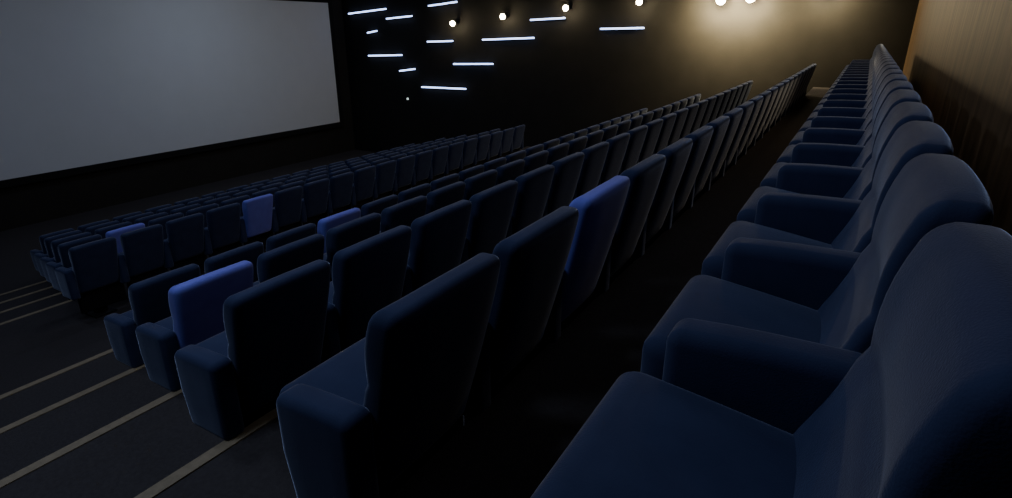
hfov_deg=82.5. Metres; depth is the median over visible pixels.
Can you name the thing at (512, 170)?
seat
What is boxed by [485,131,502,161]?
seat
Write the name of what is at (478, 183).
seat
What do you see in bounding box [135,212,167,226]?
seat
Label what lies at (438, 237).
seat
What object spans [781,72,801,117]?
seat
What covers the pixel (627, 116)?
seat
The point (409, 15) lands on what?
tube light
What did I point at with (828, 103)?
seat
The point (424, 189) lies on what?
seat
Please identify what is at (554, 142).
seat
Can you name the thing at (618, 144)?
seat
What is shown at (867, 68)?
seat
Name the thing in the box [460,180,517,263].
seat
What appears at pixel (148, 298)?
seat
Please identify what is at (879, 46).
seat
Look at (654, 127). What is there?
seat
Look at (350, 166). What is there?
seat
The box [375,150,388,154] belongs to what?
seat
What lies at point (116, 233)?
seat
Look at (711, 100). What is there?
seat
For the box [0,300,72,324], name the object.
trim
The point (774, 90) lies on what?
seat
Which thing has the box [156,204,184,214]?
seat
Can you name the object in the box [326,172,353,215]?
seat
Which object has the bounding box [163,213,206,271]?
seat
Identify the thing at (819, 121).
seat
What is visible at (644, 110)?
seat
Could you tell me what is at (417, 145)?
seat
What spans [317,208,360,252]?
seat
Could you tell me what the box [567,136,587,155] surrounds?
seat
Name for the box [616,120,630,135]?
seat
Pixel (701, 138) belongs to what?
seat
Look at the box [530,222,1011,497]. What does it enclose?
seat
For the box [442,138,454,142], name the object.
seat
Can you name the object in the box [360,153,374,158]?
seat
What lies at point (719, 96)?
seat
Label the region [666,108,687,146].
seat
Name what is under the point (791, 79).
seat
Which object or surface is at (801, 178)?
seat
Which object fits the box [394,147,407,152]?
seat
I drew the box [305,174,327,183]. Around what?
seat
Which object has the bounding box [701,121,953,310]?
seat
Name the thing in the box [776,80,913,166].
seat
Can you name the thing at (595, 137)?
seat
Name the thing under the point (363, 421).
seat
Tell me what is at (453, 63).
tube light
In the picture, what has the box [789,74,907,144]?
seat
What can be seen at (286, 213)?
seat
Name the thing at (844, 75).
seat
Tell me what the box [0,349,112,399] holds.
trim
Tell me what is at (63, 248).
seat
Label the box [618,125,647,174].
seat
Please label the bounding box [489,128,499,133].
seat
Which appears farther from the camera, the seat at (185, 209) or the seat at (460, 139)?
the seat at (460, 139)
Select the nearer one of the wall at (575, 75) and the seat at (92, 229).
the seat at (92, 229)
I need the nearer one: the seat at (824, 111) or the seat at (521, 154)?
the seat at (824, 111)
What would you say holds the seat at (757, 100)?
on the floor
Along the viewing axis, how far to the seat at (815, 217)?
1.81 m
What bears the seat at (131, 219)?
on the floor
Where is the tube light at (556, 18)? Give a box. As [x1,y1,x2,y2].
[530,17,565,20]
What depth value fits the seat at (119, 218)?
9.75 m
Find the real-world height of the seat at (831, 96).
0.928 m
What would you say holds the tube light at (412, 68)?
attached to the wall at (575, 75)
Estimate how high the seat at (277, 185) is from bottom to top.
0.928 m
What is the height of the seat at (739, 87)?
0.928 m
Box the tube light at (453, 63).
[453,63,493,64]
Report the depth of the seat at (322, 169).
12.09 m
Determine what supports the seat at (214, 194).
on the floor
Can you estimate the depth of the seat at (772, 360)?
1.00 m
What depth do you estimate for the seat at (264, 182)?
11.93 m
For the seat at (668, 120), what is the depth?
6.49 m
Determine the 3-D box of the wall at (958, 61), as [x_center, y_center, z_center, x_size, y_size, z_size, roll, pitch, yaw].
[3.776,-0.854,4.866,0.200,6.460,16.600,12,24,29]
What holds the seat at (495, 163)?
on the floor
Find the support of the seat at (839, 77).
on the floor
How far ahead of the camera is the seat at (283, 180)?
11.25 m
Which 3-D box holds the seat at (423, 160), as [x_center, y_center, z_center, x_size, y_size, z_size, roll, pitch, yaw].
[-1.743,-1.455,11.253,0.494,0.928,0.571,12,24,29]
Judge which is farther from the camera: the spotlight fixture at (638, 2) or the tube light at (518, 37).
the tube light at (518, 37)
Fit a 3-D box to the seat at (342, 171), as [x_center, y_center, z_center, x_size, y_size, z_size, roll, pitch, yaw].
[-3.173,-1.013,10.625,0.494,0.928,0.571,12,24,29]
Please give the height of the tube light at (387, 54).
0.098 m
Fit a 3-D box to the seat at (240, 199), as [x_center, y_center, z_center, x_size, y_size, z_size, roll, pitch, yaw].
[-4.255,-0.366,8.921,0.494,0.928,0.571,12,24,29]
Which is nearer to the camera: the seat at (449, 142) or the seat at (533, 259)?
the seat at (533, 259)
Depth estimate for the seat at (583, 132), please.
9.36 m
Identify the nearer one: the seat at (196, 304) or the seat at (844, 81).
the seat at (196, 304)
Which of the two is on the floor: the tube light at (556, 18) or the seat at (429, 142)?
the seat at (429, 142)
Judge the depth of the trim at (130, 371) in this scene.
3.55 m
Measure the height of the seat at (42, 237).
0.928 m
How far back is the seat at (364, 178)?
9.80 m
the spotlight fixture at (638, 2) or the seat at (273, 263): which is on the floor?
the seat at (273, 263)
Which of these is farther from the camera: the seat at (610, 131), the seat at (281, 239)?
the seat at (610, 131)
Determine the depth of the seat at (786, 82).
6.96 m
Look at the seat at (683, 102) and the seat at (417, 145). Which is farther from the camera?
the seat at (417, 145)
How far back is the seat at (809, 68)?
9.51 m
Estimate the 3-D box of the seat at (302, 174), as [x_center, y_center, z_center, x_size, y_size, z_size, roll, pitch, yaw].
[-4.395,-1.109,11.949,0.494,0.928,0.571,12,24,29]
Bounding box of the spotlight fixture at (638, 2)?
[636,0,644,4]
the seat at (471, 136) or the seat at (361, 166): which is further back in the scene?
the seat at (471, 136)
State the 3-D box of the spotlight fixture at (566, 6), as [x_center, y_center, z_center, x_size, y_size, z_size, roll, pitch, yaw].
[1.537,-6.054,14.424,0.140,0.205,0.355,12,24,29]
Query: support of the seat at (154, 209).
on the floor
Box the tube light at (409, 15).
[386,15,412,19]
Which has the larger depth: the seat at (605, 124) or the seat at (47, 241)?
the seat at (605, 124)
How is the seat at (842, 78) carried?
on the floor
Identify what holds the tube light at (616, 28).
attached to the wall at (575, 75)
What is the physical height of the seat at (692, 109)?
0.928 m
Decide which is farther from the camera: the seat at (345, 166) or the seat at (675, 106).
the seat at (345, 166)
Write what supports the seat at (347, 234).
on the floor
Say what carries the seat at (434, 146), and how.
on the floor
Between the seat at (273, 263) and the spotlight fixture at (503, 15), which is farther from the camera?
the spotlight fixture at (503, 15)
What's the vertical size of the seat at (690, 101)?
0.928 m
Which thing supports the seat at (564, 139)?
on the floor
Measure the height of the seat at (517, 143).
0.928 m
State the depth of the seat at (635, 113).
11.48 m
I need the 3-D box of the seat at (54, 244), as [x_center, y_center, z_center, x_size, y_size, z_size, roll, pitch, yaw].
[-5.946,0.232,7.883,0.494,0.928,0.571,12,24,29]
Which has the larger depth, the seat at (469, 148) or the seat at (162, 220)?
the seat at (469, 148)
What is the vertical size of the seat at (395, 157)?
0.928 m
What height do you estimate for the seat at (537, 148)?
0.928 m
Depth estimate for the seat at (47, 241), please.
8.25 m
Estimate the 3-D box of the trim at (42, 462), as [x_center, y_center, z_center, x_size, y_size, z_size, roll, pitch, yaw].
[-2.607,1.287,1.772,0.052,0.036,3.800,12,24,29]
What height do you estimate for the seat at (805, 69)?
0.928 m
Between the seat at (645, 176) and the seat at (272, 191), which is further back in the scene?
the seat at (272, 191)
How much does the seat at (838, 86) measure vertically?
0.928 m
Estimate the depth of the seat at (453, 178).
6.38 m
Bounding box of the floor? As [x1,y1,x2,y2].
[0,87,829,497]
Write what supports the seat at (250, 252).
on the floor
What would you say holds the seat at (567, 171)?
on the floor
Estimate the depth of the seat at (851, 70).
7.59 m
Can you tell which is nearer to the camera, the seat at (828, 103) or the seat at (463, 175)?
the seat at (828, 103)
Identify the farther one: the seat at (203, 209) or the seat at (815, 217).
the seat at (203, 209)
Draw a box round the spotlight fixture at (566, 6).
[563,2,571,10]
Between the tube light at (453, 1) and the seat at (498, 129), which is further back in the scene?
the tube light at (453, 1)
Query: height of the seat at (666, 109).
0.928 m
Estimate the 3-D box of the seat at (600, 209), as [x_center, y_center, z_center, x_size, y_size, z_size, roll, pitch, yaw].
[0.202,0.150,2.522,0.494,0.928,0.571,12,24,29]
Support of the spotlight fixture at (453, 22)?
attached to the wall at (575, 75)
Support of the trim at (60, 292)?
attached to the floor
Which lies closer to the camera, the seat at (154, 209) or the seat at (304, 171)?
the seat at (154, 209)
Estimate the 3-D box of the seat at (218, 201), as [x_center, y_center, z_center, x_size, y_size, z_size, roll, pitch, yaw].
[-4.864,-0.415,9.587,0.494,0.928,0.571,12,24,29]
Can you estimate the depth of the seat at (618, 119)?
10.64 m
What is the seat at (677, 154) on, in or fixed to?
on the floor
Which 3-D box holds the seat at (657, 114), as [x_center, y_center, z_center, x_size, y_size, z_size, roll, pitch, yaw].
[2.304,-1.900,9.720,0.494,0.928,0.571,12,24,29]
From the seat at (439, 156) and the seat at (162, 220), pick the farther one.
the seat at (439, 156)
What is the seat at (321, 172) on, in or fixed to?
on the floor
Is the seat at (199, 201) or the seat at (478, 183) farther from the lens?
the seat at (199, 201)
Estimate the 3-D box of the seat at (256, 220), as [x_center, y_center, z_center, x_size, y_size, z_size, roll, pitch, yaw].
[-3.637,-0.322,8.271,0.494,0.928,0.571,12,24,29]
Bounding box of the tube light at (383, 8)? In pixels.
[348,8,386,14]
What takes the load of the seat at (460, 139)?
on the floor
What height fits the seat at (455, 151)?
0.928 m
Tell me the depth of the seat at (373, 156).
13.35 m
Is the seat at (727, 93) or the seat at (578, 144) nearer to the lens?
the seat at (578, 144)
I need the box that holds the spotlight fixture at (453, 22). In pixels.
[450,18,458,25]
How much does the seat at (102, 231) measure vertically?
0.928 m
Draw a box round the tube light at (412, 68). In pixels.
[399,68,415,71]
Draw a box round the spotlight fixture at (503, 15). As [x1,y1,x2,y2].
[500,11,508,18]
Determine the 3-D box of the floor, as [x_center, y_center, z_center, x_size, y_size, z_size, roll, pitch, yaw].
[-2.875,-0.642,9.171,15.270,3.008,16.600,12,24,29]
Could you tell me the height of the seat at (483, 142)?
0.928 m
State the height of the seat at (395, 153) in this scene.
0.928 m
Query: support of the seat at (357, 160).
on the floor
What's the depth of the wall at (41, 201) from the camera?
14.61 m
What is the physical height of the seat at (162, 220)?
0.928 m
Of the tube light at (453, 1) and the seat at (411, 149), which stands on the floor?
the seat at (411, 149)
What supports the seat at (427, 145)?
on the floor
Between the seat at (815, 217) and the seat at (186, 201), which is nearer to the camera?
the seat at (815, 217)
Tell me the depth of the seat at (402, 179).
10.65 m
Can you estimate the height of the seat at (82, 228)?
0.928 m
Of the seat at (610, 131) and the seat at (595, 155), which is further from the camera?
the seat at (610, 131)
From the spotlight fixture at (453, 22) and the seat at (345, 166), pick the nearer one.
the seat at (345, 166)
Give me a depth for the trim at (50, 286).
8.10 m
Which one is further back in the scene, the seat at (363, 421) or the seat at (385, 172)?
the seat at (385, 172)
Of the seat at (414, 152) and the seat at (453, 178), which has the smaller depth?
the seat at (453, 178)
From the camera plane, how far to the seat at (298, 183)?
9.52 m
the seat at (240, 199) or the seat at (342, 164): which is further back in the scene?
the seat at (342, 164)
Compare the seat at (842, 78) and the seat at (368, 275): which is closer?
the seat at (368, 275)
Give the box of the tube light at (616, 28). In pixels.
[600,27,644,29]
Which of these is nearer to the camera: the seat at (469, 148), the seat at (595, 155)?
the seat at (595, 155)
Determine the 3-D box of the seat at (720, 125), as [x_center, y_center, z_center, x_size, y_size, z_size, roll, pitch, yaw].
[1.284,-0.497,4.226,0.494,0.928,0.571,12,24,29]
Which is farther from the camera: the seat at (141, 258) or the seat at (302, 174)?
the seat at (302, 174)
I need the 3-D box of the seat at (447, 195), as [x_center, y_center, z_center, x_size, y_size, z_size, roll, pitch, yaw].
[-0.673,-0.119,5.034,0.494,0.928,0.571,12,24,29]
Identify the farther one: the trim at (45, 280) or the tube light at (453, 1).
the tube light at (453, 1)
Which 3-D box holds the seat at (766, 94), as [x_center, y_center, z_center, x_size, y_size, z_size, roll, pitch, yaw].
[2.367,-1.145,5.930,0.494,0.928,0.571,12,24,29]
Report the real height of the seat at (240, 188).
0.928 m
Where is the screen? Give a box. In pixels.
[0,0,343,188]
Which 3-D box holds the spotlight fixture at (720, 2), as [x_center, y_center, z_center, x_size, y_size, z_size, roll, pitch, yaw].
[4.720,-5.458,12.611,0.196,0.233,0.383,12,24,29]
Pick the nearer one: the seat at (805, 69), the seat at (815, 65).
the seat at (805, 69)
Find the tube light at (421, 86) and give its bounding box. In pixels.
[421,86,466,89]
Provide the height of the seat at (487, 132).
0.928 m
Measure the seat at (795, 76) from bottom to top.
0.928 m
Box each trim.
[0,280,46,295]
[0,286,52,303]
[0,292,61,313]
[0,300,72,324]
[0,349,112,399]
[0,364,144,433]
[0,389,182,488]
[134,407,277,497]
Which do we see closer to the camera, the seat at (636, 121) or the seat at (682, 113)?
the seat at (682, 113)
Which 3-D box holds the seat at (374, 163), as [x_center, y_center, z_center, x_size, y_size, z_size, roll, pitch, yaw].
[-2.632,-1.337,11.477,0.494,0.928,0.571,12,24,29]
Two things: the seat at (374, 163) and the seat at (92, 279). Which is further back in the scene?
the seat at (374, 163)
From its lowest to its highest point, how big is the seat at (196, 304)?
0.928 m
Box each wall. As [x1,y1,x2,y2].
[0,0,354,230]
[341,0,918,151]
[903,0,1011,235]
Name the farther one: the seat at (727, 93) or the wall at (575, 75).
the wall at (575, 75)
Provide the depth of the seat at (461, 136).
14.84 m
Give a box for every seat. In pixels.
[30,228,73,270]
[34,230,81,276]
[40,232,91,282]
[46,234,101,299]
[55,237,126,317]
[77,219,109,232]
[85,220,119,234]
[95,221,131,238]
[104,264,199,367]
[105,223,144,252]
[113,211,141,222]
[118,224,167,287]
[122,212,153,224]
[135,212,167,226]
[135,260,252,391]
[145,204,171,213]
[148,213,183,239]
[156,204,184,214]
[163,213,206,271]
[170,204,200,216]
[174,197,198,205]
[174,259,330,439]
[186,203,218,227]
[187,197,213,206]
[201,191,224,198]
[203,196,230,206]
[203,203,241,257]
[204,241,263,281]
[216,190,239,198]
[220,195,249,216]
[226,185,247,191]
[232,189,257,198]
[239,194,273,252]
[242,184,264,191]
[250,179,269,185]
[251,187,277,206]
[253,234,324,285]
[260,182,283,190]
[266,178,286,185]
[266,223,315,251]
[271,174,290,180]
[271,186,302,234]
[276,253,500,497]
[279,180,303,198]
[284,176,306,184]
[288,173,307,179]
[292,170,309,175]
[300,178,328,233]
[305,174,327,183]
[307,171,327,178]
[309,168,327,174]
[311,165,327,170]
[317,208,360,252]
[320,225,411,363]
[323,213,380,281]
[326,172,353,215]
[328,161,344,175]
[328,163,345,178]
[329,165,347,173]
[329,168,349,190]
[345,157,359,162]
[346,159,362,165]
[348,161,366,169]
[349,166,375,210]
[350,163,370,183]
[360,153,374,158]
[360,195,397,230]
[363,155,378,161]
[367,156,383,163]
[370,158,388,176]
[371,160,396,200]
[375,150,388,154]
[379,151,393,156]
[379,195,426,233]
[384,152,399,157]
[389,153,406,160]
[391,155,414,195]
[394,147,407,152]
[398,183,430,202]
[400,148,414,153]
[401,200,471,297]
[407,149,422,164]
[408,144,420,148]
[410,150,432,187]
[415,144,428,149]
[421,141,433,145]
[423,145,437,179]
[425,181,464,214]
[427,146,448,183]
[429,141,441,146]
[430,173,458,191]
[438,141,451,147]
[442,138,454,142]
[443,142,463,175]
[452,138,464,143]
[455,135,466,139]
[458,138,477,171]
[458,165,483,181]
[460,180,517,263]
[462,206,578,425]
[463,169,497,199]
[465,135,477,139]
[472,134,490,166]
[477,131,488,137]
[483,157,506,171]
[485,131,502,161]
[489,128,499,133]
[495,159,524,185]
[497,128,514,157]
[506,150,525,163]
[506,165,554,237]
[508,125,524,153]
[523,150,548,173]
[525,144,543,156]
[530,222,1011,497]
[537,175,629,353]
[542,152,584,217]
[543,138,559,149]
[546,143,569,164]
[558,133,574,143]
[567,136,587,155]
[572,141,608,200]
[573,129,587,138]
[585,130,603,148]
[586,125,599,133]
[588,154,665,304]
[597,133,629,185]
[598,121,610,129]
[602,124,617,141]
[609,117,620,125]
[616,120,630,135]
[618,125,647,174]
[620,114,630,121]
[626,138,692,267]
[629,111,639,118]
[629,115,642,129]
[637,119,662,163]
[638,108,647,114]
[640,153,993,433]
[641,111,653,124]
[652,108,662,120]
[652,113,676,154]
[654,126,713,240]
[661,104,671,116]
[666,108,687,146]
[670,101,679,112]
[677,116,729,218]
[678,99,687,109]
[678,103,698,139]
[686,96,694,106]
[689,100,707,133]
[693,94,700,103]
[696,108,742,199]
[699,96,716,127]
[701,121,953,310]
[707,93,723,123]
[711,101,753,185]
[715,90,730,118]
[723,87,736,114]
[724,95,763,172]
[729,85,742,110]
[735,83,747,107]
[736,91,771,161]
[736,102,933,243]
[741,80,752,103]
[746,87,777,151]
[755,83,783,142]
[760,89,921,197]
[763,80,789,134]
[769,77,793,129]
[775,74,798,123]
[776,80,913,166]
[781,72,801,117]
[786,70,805,112]
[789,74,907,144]
[790,68,808,108]
[794,67,811,104]
[797,65,813,102]
[798,69,902,131]
[800,64,816,99]
[806,65,899,120]
[812,62,896,112]
[817,59,894,105]
[822,57,892,98]
[825,55,891,94]
[829,53,889,89]
[832,51,888,85]
[834,50,887,82]
[836,49,886,79]
[838,48,885,76]
[841,46,883,72]
[841,47,884,73]
[843,45,883,69]
[844,45,879,68]
[846,44,882,66]
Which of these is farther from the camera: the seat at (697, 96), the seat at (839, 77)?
the seat at (697, 96)
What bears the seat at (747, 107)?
on the floor
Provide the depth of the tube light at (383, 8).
17.72 m
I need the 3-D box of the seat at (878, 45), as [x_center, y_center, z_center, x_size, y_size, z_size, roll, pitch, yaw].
[5.833,-2.875,9.507,0.494,0.928,0.555,12,24,29]
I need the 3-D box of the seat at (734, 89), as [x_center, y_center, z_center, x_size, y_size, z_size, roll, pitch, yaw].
[3.541,-2.243,9.724,0.494,0.928,0.571,12,24,29]
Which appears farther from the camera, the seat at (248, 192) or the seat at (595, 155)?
the seat at (248, 192)
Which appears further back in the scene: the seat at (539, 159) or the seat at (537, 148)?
the seat at (537, 148)
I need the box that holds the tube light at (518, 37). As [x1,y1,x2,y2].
[482,37,534,40]
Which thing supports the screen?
attached to the wall at (41, 201)
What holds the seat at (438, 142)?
on the floor
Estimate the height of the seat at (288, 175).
0.928 m
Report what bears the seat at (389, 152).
on the floor
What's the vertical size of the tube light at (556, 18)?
0.088 m
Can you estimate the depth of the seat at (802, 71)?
8.66 m
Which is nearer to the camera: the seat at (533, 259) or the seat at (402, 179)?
the seat at (533, 259)
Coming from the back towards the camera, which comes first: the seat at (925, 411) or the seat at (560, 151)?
the seat at (560, 151)
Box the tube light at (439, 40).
[427,40,453,42]
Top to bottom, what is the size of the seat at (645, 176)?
0.928 m
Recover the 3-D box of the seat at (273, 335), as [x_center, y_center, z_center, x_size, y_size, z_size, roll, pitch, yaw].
[-1.059,0.508,2.482,0.494,0.928,0.571,12,24,29]
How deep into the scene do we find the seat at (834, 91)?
5.11 m
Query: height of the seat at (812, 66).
0.928 m
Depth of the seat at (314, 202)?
8.96 m
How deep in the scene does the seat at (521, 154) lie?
7.66 m
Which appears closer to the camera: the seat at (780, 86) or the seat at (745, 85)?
the seat at (780, 86)
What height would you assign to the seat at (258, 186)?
0.928 m
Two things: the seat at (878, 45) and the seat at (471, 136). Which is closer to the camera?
the seat at (878, 45)
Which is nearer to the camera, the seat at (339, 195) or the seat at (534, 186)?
the seat at (534, 186)
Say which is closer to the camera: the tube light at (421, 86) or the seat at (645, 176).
the seat at (645, 176)
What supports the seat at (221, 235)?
on the floor
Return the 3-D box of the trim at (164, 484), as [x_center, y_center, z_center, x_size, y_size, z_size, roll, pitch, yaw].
[-1.824,1.215,1.060,0.052,0.036,3.500,12,24,29]
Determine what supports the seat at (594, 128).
on the floor
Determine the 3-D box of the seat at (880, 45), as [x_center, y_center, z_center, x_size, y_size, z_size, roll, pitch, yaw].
[5.570,-2.718,9.093,0.494,0.928,0.555,12,24,29]
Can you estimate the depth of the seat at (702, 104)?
7.77 m
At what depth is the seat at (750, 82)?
10.74 m
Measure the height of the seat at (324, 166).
0.928 m
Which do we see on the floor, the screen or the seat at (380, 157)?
the seat at (380, 157)
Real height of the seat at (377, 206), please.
0.928 m
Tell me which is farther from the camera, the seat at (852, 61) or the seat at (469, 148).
the seat at (469, 148)
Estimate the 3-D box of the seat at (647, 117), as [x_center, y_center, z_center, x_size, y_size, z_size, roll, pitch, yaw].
[2.033,-1.738,9.294,0.494,0.928,0.571,12,24,29]
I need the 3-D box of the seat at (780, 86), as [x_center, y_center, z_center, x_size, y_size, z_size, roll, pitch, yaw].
[2.908,-1.468,6.782,0.494,0.928,0.571,12,24,29]
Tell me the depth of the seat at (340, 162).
13.59 m
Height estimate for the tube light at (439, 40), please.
0.079 m
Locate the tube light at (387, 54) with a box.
[368,54,402,56]
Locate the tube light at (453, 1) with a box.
[428,1,457,6]
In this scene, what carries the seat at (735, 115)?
on the floor
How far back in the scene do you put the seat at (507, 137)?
13.62 m
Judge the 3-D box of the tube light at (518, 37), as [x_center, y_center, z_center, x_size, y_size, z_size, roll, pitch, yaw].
[0.053,-5.701,15.655,1.640,0.108,0.078,12,24,29]
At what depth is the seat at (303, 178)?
10.60 m
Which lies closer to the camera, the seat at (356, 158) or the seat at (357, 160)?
the seat at (357, 160)
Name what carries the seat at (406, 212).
on the floor
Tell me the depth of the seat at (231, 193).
10.41 m
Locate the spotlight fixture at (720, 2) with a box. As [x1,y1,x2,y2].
[716,0,725,4]

